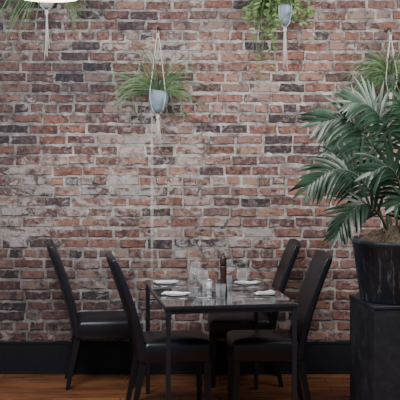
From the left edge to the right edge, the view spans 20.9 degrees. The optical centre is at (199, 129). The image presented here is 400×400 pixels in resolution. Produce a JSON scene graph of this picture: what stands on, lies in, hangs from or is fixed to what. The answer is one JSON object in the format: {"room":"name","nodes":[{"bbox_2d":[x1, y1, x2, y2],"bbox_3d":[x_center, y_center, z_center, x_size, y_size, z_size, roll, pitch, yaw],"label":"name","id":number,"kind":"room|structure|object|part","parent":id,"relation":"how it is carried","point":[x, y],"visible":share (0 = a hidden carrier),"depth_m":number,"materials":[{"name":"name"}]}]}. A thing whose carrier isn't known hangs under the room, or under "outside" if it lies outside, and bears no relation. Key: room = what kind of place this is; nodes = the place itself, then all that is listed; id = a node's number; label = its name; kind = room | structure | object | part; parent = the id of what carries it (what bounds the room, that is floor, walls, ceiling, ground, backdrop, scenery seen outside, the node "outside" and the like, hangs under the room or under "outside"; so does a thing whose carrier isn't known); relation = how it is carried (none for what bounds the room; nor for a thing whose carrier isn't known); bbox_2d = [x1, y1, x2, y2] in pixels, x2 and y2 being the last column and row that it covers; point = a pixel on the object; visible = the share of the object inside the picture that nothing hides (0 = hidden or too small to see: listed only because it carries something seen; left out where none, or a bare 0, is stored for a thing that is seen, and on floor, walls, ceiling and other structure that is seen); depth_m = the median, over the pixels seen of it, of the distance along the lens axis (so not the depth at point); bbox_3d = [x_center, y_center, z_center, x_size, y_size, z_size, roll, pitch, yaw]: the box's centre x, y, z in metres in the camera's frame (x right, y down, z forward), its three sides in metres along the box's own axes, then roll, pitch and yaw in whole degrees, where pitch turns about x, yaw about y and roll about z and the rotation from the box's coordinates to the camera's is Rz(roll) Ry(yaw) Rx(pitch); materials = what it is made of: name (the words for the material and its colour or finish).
{"room":"restaurant","nodes":[
{"label":"restaurant","id":0,"kind":"room"},
{"bbox_2d":[0,374,349,399],"bbox_3d":[0.000,1.800,3.400,6.400,0.100,9.200,0,0,0],"label":"floor","id":1,"kind":"structure","parent":0,"point":[12,386],"depth_m":7.40,"materials":[{"name":"brown wood"}]},
{"bbox_2d":[46,240,138,389],"bbox_3d":[-0.746,1.257,7.502,0.634,0.985,0.400,0,0,-8],"label":"dining chair","id":2,"kind":"object","parent":1,"relation":"on","point":[90,324],"visible":0.8,"depth_m":7.32,"materials":[{"name":"leather"}]},
{"bbox_3d":[-0.944,1.085,7.474,0.234,0.641,0.400,0,0,-8],"label":"backrest","id":3,"kind":"part","parent":2,"relation":"part of","materials":[{"name":"leather"}]},
{"bbox_3d":[-0.903,1.575,7.646,0.104,0.350,0.042,0,0,-8],"label":"leg","id":4,"kind":"part","parent":2,"relation":"part of","materials":[{"name":"brown wood"}]},
{"bbox_3d":[-0.856,1.575,7.320,0.104,0.350,0.042,0,0,-8],"label":"leg","id":5,"kind":"part","parent":2,"relation":"part of","materials":[{"name":"brown wood"}]},
{"bbox_3d":[-0.645,1.341,7.516,0.430,0.138,0.400,0,0,-8],"label":"seat","id":6,"kind":"part","parent":2,"relation":"part of","materials":[{"name":"leather"}]},
{"bbox_3d":[-0.486,1.575,7.709,0.042,0.350,0.042,0,0,-8],"label":"leg","id":7,"kind":"part","parent":2,"relation":"part of","materials":[{"name":"brown wood"}]},
{"bbox_3d":[-0.438,1.575,7.376,0.042,0.350,0.042,0,0,-8],"label":"leg","id":8,"kind":"part","parent":2,"relation":"part of","materials":[{"name":"brown wood"}]},
{"bbox_2d":[106,252,211,399],"bbox_3d":[-0.266,1.257,6.756,0.634,0.985,0.400,0,0,-9],"label":"dining chair","id":9,"kind":"object","parent":1,"relation":"on","point":[186,345],"visible":1,"depth_m":6.59,"materials":[{"name":"leather"}]},
{"bbox_3d":[-0.464,1.085,6.724,0.234,0.641,0.400,0,0,-9],"label":"backrest","id":10,"kind":"part","parent":9,"relation":"part of","materials":[{"name":"leather"}]},
{"bbox_3d":[-0.425,1.575,6.898,0.104,0.350,0.042,0,0,-9],"label":"leg","id":11,"kind":"part","parent":9,"relation":"part of","materials":[{"name":"brown wood"}]},
{"bbox_3d":[-0.373,1.575,6.572,0.104,0.350,0.042,0,0,-9],"label":"leg","id":12,"kind":"part","parent":9,"relation":"part of","materials":[{"name":"brown wood"}]},
{"bbox_3d":[-0.165,1.341,6.772,0.430,0.138,0.400,0,0,-9],"label":"seat","id":13,"kind":"part","parent":9,"relation":"part of","materials":[{"name":"leather"}]},
{"bbox_3d":[-0.009,1.575,6.966,0.042,0.350,0.042,0,0,-9],"label":"leg","id":14,"kind":"part","parent":9,"relation":"part of","materials":[{"name":"brown wood"}]},
{"bbox_3d":[0.044,1.575,6.635,0.042,0.350,0.042,0,0,-9],"label":"leg","id":15,"kind":"part","parent":9,"relation":"part of","materials":[{"name":"brown wood"}]},
{"bbox_2d":[145,278,297,399],"bbox_3d":[0.099,1.374,6.734,0.770,0.752,1.100,0,0,-9],"label":"dining table","id":16,"kind":"object","parent":1,"relation":"on","point":[231,303],"visible":0.88,"depth_m":6.35,"materials":[{"name":"black metal"}]},
{"bbox_3d":[-0.346,1.384,7.202,0.026,0.732,0.026,0,0,-9],"label":"leg","id":17,"kind":"part","parent":16,"relation":"part of","materials":[{"name":"black metal"}]},
{"bbox_3d":[-0.180,1.384,6.151,0.026,0.732,0.026,0,0,-9],"label":"leg","id":18,"kind":"part","parent":16,"relation":"part of","materials":[{"name":"black metal"}]},
{"bbox_2d":[206,278,211,289],"bbox_3d":[0.059,0.963,6.798,0.036,0.070,0.036,0,0,0],"label":"salt shaker","id":19,"kind":"object","parent":16,"relation":"on","point":[209,283],"visible":0.95,"depth_m":6.78,"materials":[{"name":"ceramic"}]},
{"bbox_2d":[219,253,226,292],"bbox_3d":[0.143,0.875,6.649,0.048,0.245,0.048,0,0,0],"label":"pepper mill","id":20,"kind":"object","parent":16,"relation":"on","point":[223,260],"visible":0.98,"depth_m":6.63,"materials":[{"name":"red wood"}]},
{"bbox_3d":[0.379,1.384,7.316,0.026,0.732,0.026,0,0,-9],"label":"leg","id":21,"kind":"part","parent":16,"relation":"part of","materials":[{"name":"black metal"}]},
{"bbox_3d":[0.545,1.384,6.265,0.026,0.732,0.026,0,0,-9],"label":"leg","id":22,"kind":"part","parent":16,"relation":"part of","materials":[{"name":"black metal"}]},
{"bbox_3d":[-0.142,0.994,6.564,0.132,0.006,0.132,0,0,-9],"label":"plate","id":23,"kind":"object","parent":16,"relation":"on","visible":0},
{"bbox_2d":[161,291,190,294],"bbox_3d":[-0.142,0.985,6.561,0.174,0.013,0.076,0,0,12],"label":"folded napkin","id":24,"kind":"object","parent":23,"relation":"on","point":[164,292],"visible":1,"depth_m":6.55,"materials":[{"name":"white fabric"}]},
{"bbox_3d":[0.309,0.994,7.040,0.132,0.006,0.132,0,0,-9],"label":"plate","id":25,"kind":"object","parent":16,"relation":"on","visible":0},
{"bbox_2d":[234,280,261,283],"bbox_3d":[0.311,0.985,7.042,0.173,0.013,0.075,0,0,12],"label":"folded napkin","id":26,"kind":"object","parent":25,"relation":"on","point":[240,281],"visible":1,"depth_m":7.03,"materials":[{"name":"white fabric"}]},
{"bbox_3d":[0.391,0.994,6.587,0.132,0.006,0.132,0,0,-9],"label":"plate","id":27,"kind":"object","parent":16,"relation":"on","visible":0},
{"bbox_2d":[254,290,275,294],"bbox_3d":[0.391,0.985,6.586,0.170,0.013,0.077,0,0,-35],"label":"folded napkin","id":28,"kind":"object","parent":27,"relation":"on","point":[267,291],"visible":1,"depth_m":6.57,"materials":[{"name":"white fabric"}]},
{"bbox_3d":[-0.222,0.994,7.067,0.132,0.006,0.132,0,0,-9],"label":"plate","id":29,"kind":"object","parent":16,"relation":"on","visible":0},
{"bbox_2d":[153,280,178,282],"bbox_3d":[-0.222,0.985,7.064,0.169,0.013,0.073,0,0,-10],"label":"folded napkin","id":30,"kind":"object","parent":29,"relation":"on","point":[155,281],"visible":1,"depth_m":7.05,"materials":[{"name":"white fabric"}]},
{"bbox_2d":[208,239,300,387],"bbox_3d":[0.377,1.257,7.558,0.634,0.985,0.400,0,0,-2],"label":"dining chair","id":31,"kind":"object","parent":1,"relation":"on","point":[219,324],"visible":0.77,"depth_m":7.37,"materials":[{"name":"leather"}]},
{"bbox_3d":[0.095,1.575,7.381,0.042,0.350,0.042,0,0,-2],"label":"leg","id":32,"kind":"part","parent":31,"relation":"part of","materials":[{"name":"brown wood"}]},
{"bbox_3d":[0.275,1.341,7.555,0.430,0.138,0.400,0,0,-2],"label":"seat","id":33,"kind":"part","parent":31,"relation":"part of","materials":[{"name":"leather"}]},
{"bbox_3d":[0.506,1.575,7.727,0.104,0.350,0.042,0,0,-2],"label":"leg","id":34,"kind":"part","parent":31,"relation":"part of","materials":[{"name":"brown wood"}]},
{"bbox_3d":[0.516,1.575,7.397,0.104,0.350,0.042,0,0,-2],"label":"leg","id":35,"kind":"part","parent":31,"relation":"part of","materials":[{"name":"brown wood"}]},
{"bbox_3d":[0.577,1.085,7.564,0.234,0.641,0.400,0,0,-2],"label":"backrest","id":36,"kind":"part","parent":31,"relation":"part of","materials":[{"name":"leather"}]},
{"bbox_2d":[226,250,331,399],"bbox_3d":[0.497,1.257,6.807,0.634,0.985,0.400,0,0,-5],"label":"dining chair","id":37,"kind":"object","parent":1,"relation":"on","point":[272,345],"visible":0.86,"depth_m":6.63,"materials":[{"name":"leather"}]},
{"bbox_3d":[0.197,1.575,6.952,0.042,0.350,0.042,0,0,-4],"label":"leg","id":38,"kind":"part","parent":37,"relation":"part of","materials":[{"name":"brown wood"}]},
{"bbox_3d":[0.224,1.575,6.617,0.042,0.350,0.042,0,0,-5],"label":"leg","id":39,"kind":"part","parent":37,"relation":"part of","materials":[{"name":"brown wood"}]},
{"bbox_3d":[0.395,1.341,6.799,0.430,0.138,0.400,0,0,-5],"label":"seat","id":40,"kind":"part","parent":37,"relation":"part of","materials":[{"name":"leather"}]},
{"bbox_3d":[0.618,1.575,6.982,0.104,0.350,0.042,0,0,-4],"label":"leg","id":41,"kind":"part","parent":37,"relation":"part of","materials":[{"name":"brown wood"}]},
{"bbox_3d":[0.644,1.575,6.653,0.104,0.350,0.042,0,0,-4],"label":"leg","id":42,"kind":"part","parent":37,"relation":"part of","materials":[{"name":"brown wood"}]},
{"bbox_3d":[0.696,1.085,6.823,0.234,0.641,0.400,0,0,-5],"label":"backrest","id":43,"kind":"part","parent":37,"relation":"part of","materials":[{"name":"leather"}]},
{"bbox_2d":[349,294,399,399],"bbox_3d":[1.187,1.379,6.457,0.480,0.742,0.480,0,0,-9],"label":"pedestal","id":44,"kind":"object","parent":1,"relation":"on","point":[374,327],"visible":0.91,"depth_m":6.21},
{"bbox_2d":[289,76,399,304],"bbox_3d":[1.210,0.340,6.527,1.145,1.337,1.062,0,0,20],"label":"potted palm","id":45,"kind":"object","parent":44,"relation":"on","point":[377,252],"visible":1,"depth_m":6.29,"materials":[{"name":"green plant"}]},
{"bbox_3d":[1.187,1.016,6.457,0.480,0.017,0.480,0,0,-9],"label":"panel","id":46,"kind":"part","parent":44,"relation":"part of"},
{"bbox_2d":[0,0,399,340],"bbox_3d":[0.000,0.100,7.892,6.400,3.300,0.216,0,0,0],"label":"wall","id":47,"kind":"structure","parent":0,"point":[81,177],"depth_m":7.80,"materials":[{"name":"brick"}]},
{"bbox_2d":[0,0,91,59],"bbox_3d":[-1.075,-0.959,7.645,0.803,0.932,0.598,0,0,0],"label":"hanging plant","id":48,"kind":"object","parent":47,"relation":"hanging from","point":[43,5],"visible":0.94,"depth_m":7.58,"materials":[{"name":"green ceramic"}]},
{"bbox_3d":[-1.075,-0.930,7.600,0.143,0.150,0.143,0,0,0],"label":"pot","id":49,"kind":"part","parent":48,"relation":"part of","materials":[{"name":"grey ceramic"}]},
{"bbox_2d":[97,27,216,145],"bbox_3d":[-0.311,-0.307,7.548,0.813,0.857,0.702,0,0,34],"label":"hanging plant","id":50,"kind":"object","parent":47,"relation":"hanging from","point":[158,96],"visible":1,"depth_m":7.57,"materials":[{"name":"green plant"}]},
{"bbox_3d":[-0.295,-0.200,7.600,0.143,0.155,0.143,9,0,0],"label":"pot","id":51,"kind":"part","parent":50,"relation":"part of","materials":[{"name":"grey ceramic"}]},
{"bbox_2d":[0,341,349,373],"bbox_3d":[0.000,1.634,7.785,6.400,0.232,0.030,0,0,0],"label":"baseboard","id":52,"kind":"structure","parent":47,"relation":"attached to","point":[16,357],"depth_m":7.78,"materials":[{"name":"black wood"}]},
{"bbox_2d":[240,0,314,77],"bbox_3d":[0.542,-0.842,7.630,0.537,0.966,0.339,0,0,0],"label":"hanging plant","id":53,"kind":"object","parent":47,"relation":"hanging from","point":[283,15],"visible":1,"depth_m":7.55,"materials":[{"name":"green plant"}]},
{"bbox_3d":[0.594,-0.805,7.600,0.122,0.140,0.122,0,0,0],"label":"pot","id":54,"kind":"part","parent":53,"relation":"part of","materials":[{"name":"grey ceramic"}]},
{"bbox_2d":[335,28,399,104],"bbox_3d":[1.327,-0.345,7.585,0.726,0.760,0.661,0,0,33],"label":"hanging plant","id":55,"kind":"object","parent":47,"relation":"hanging from","point":[390,77],"visible":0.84,"depth_m":7.58,"materials":[{"name":"green plant"}]},
{"bbox_3d":[1.335,-0.330,7.600,0.102,0.110,0.102,0,0,0],"label":"pot","id":56,"kind":"part","parent":55,"relation":"part of","materials":[{"name":"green ceramic"}]},
{"bbox_2d":[352,234,399,304],"bbox_3d":[1.187,0.825,6.457,0.576,0.366,0.576,0,0,0],"label":"planter","id":57,"kind":"object","parent":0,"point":[377,256],"depth_m":6.26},
{"bbox_3d":[0.000,-1.600,5.400,6.400,0.100,5.200,0,0,0],"label":"ceiling","id":58,"kind":"structure","parent":0,"visible":0},
{"bbox_2d":[27,0,75,1],"bbox_3d":[-0.735,-1.095,5.300,0.274,0.910,0.274,0,0,0],"label":"pendant lamp","id":59,"kind":"object","parent":58,"relation":"hanging from","point":[27,0],"visible":1,"depth_m":5.42,"materials":[{"name":"metal"}]}
]}

